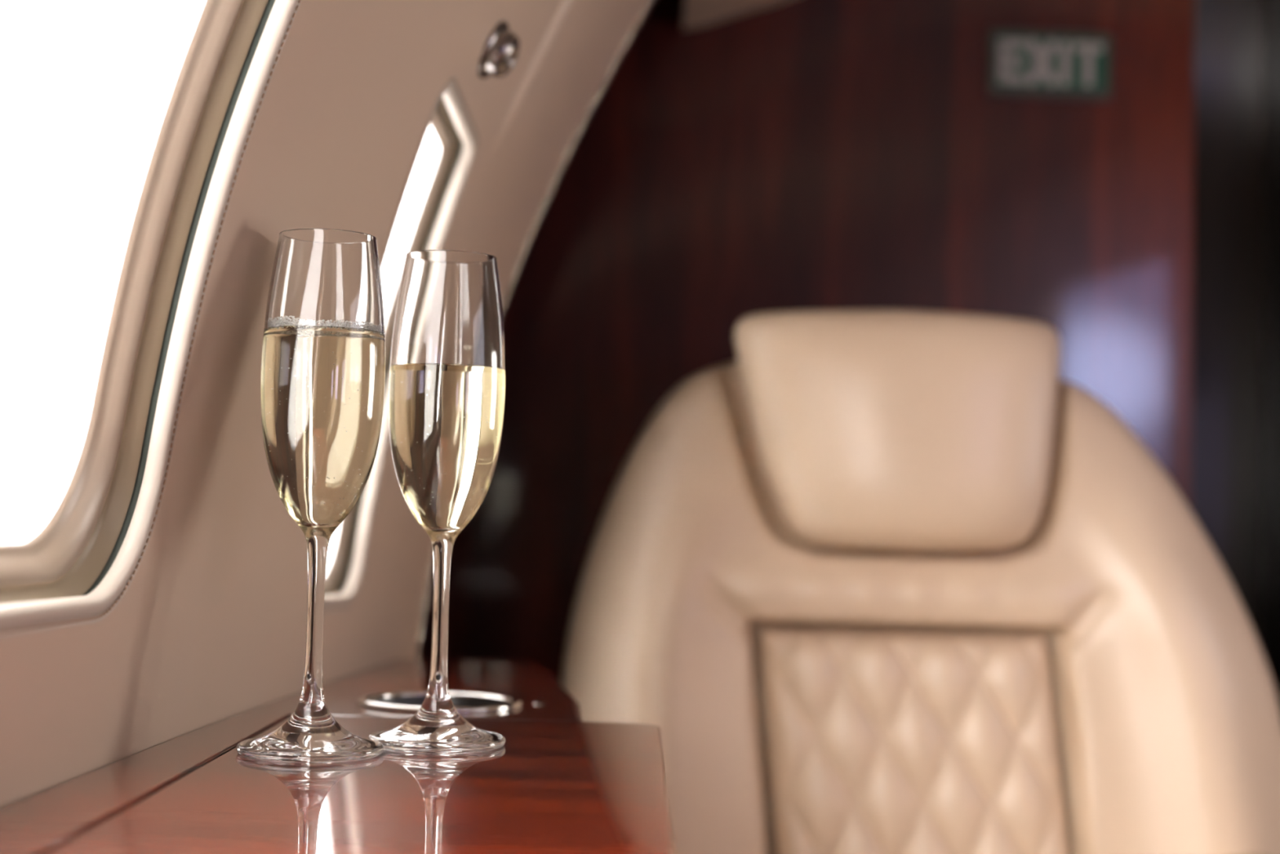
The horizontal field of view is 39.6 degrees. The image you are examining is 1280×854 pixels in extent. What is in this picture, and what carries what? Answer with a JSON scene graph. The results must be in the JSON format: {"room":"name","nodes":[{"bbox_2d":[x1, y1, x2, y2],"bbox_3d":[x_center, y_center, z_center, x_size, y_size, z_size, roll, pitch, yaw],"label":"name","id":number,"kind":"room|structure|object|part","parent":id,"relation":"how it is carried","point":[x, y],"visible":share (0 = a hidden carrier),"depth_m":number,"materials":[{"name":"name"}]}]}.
{"room":"aircraft cabin","nodes":[
{"label":"aircraft cabin","id":0,"kind":"room"},
{"bbox_2d":[0,0,651,808],"bbox_3d":[-0.098,-0.001,-0.909,0.423,1.412,4.593,1,-3,1],"label":"wall","id":1,"kind":"structure","parent":0,"point":[209,628],"depth_m":0.86,"materials":[{"name":"beige plastic"}]},
{"bbox_2d":[0,0,302,637],"bbox_3d":[-0.166,-0.118,0.576,0.159,0.379,0.360,1,-3,0],"label":"window","id":2,"kind":"structure","parent":1,"relation":"in","point":[126,126],"depth_m":0.69,"materials":[{"name":"white glass"}]},
{"bbox_2d":[0,0,206,544],"bbox_3d":[-0.180,-0.127,0.575,0.110,0.337,0.305,1,-3,0],"label":"window pane","id":3,"kind":"object","parent":2,"relation":"attached to","point":[103,103],"depth_m":0.67,"materials":[{"name":"white glass"}]},
{"bbox_2d":[0,658,582,853],"bbox_3d":[-0.140,0.460,0.656,0.180,0.653,1.266,1,-3,3],"label":"ledge","id":4,"kind":"object","parent":1,"relation":"attached to","point":[39,823],"visible":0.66,"depth_m":0.92,"materials":[{"name":"brown wood"}]},
{"bbox_2d":[45,715,674,853],"bbox_3d":[-0.086,0.155,0.508,0.192,0.050,0.831,1,-3,0],"label":"table leaf","id":5,"kind":"object","parent":4,"relation":"attached to","point":[552,787],"visible":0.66,"depth_m":0.65,"materials":[{"name":"brown wood"}]},
{"bbox_2d":[235,228,385,761],"bbox_3d":[-0.141,0.029,0.785,0.064,0.228,0.064,2,-3,-18],"label":"champagne flute","id":6,"kind":"object","parent":5,"relation":"on","point":[322,375],"visible":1,"depth_m":0.77,"materials":[{"name":"clear glass"}]},
{"bbox_3d":[-0.143,0.089,0.782,0.020,0.078,0.020,1,-3,0],"label":"stem","id":7,"kind":"part","parent":6,"relation":"part of","materials":[{"name":"clear glass"}]},
{"bbox_2d":[260,228,385,541],"bbox_3d":[-0.140,-0.017,0.787,0.054,0.135,0.054,1,-3,0],"label":"bowl","id":8,"kind":"object","parent":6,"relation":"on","point":[322,375],"depth_m":0.77,"materials":[{"name":"clear glass"}]},
{"bbox_2d":[367,249,505,752],"bbox_3d":[-0.091,0.033,0.823,0.063,0.226,0.063,1,-3,10],"label":"champagne flute","id":9,"kind":"object","parent":5,"relation":"on","point":[446,392],"visible":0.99,"depth_m":0.81,"materials":[{"name":"clear glass"}]},
{"bbox_3d":[-0.092,0.093,0.819,0.019,0.077,0.019,1,-3,0],"label":"stem","id":10,"kind":"part","parent":9,"relation":"part of","materials":[{"name":"clear glass"}]},
{"bbox_2d":[388,249,505,545],"bbox_3d":[-0.089,-0.013,0.825,0.054,0.134,0.054,1,-3,0],"label":"bowl","id":11,"kind":"object","parent":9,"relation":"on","point":[446,392],"depth_m":0.81,"materials":[{"name":"clear glass"}]},
{"bbox_2d":[324,75,479,613],"bbox_3d":[-0.164,-0.042,1.085,0.117,0.312,0.190,1,-3,0],"label":"window","id":12,"kind":"structure","parent":1,"relation":"in","point":[446,154],"depth_m":1.13,"materials":[{"name":"white glass"}]},
{"bbox_2d":[325,124,440,574],"bbox_3d":[-0.166,-0.046,1.087,0.076,0.284,0.155,1,-3,0],"label":"window pane","id":13,"kind":"object","parent":12,"relation":"attached to","point":[416,223],"depth_m":1.14,"materials":[{"name":"white glass"}]},
{"bbox_2d":[477,20,519,79],"bbox_3d":[-0.084,-0.226,1.065,0.024,0.034,0.037,1,-3,0],"label":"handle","id":14,"kind":"object","parent":1,"relation":"attached to","point":[500,53],"visible":1,"depth_m":1.05,"materials":[{"name":"silver metal"}]},
{"bbox_2d":[417,0,655,658],"bbox_3d":[-0.024,0.078,1.390,0.445,1.500,0.016,1,-3,0],"label":"trim","id":15,"kind":"structure","parent":1,"relation":"attached to","point":[652,2],"depth_m":1.40,"materials":[{"name":"beige plastic"}]},
{"bbox_2d":[682,0,786,29],"bbox_3d":[0.564,-0.545,1.652,1.300,0.231,0.640,1,-3,0],"label":"ceiling","id":16,"kind":"structure","parent":0,"point":[697,13],"depth_m":1.88,"materials":[{"name":"beige"}]},
{"bbox_2d":[420,0,1195,685],"bbox_3d":[0.147,0.080,1.913,0.901,1.560,0.036,2,-3,-4],"label":"wall","id":17,"kind":"structure","parent":0,"point":[788,155],"depth_m":1.92,"materials":[{"name":"brown wood"}]},
{"bbox_2d":[986,27,1111,100],"bbox_3d":[0.446,-0.395,1.936,0.138,0.074,0.011,2,-3,-4],"label":"exit sign","id":18,"kind":"object","parent":17,"relation":"attached to","point":[1021,63],"visible":1,"depth_m":1.93,"materials":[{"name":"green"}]},
{"bbox_2d":[1191,0,1266,651],"bbox_3d":[1.079,0.062,2.477,1.040,1.700,0.050,1,-3,0],"label":"doorway","id":19,"kind":"structure","parent":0,"point":[1228,343],"depth_m":2.46,"materials":[{"name":"brown wood"}]},
{"bbox_2d":[1262,0,1279,705],"bbox_3d":[0.878,0.102,2.374,0.040,1.600,0.150,1,-3,0],"label":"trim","id":20,"kind":"structure","parent":19,"relation":"attached to","point":[1271,624],"depth_m":2.42,"materials":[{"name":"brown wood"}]},
{"bbox_3d":[0.606,0.779,-0.140,1.950,0.030,6.200,1,-3,0],"label":"floor","id":21,"kind":"structure","parent":0,"visible":0},
{"bbox_2d":[561,309,1279,853],"bbox_3d":[0.243,0.363,1.283,0.624,0.932,0.640,1,-3,0],"label":"seat","id":22,"kind":"object","parent":21,"relation":"on","point":[877,581],"visible":0.97,"depth_m":1.44,"materials":[{"name":"beige leather"}]},
{"bbox_3d":[0.232,0.343,1.441,0.270,0.348,0.077,1,-3,0],"label":"quilted panel","id":23,"kind":"part","parent":22,"relation":"part of","materials":[{"name":"beige leather"}]}
]}

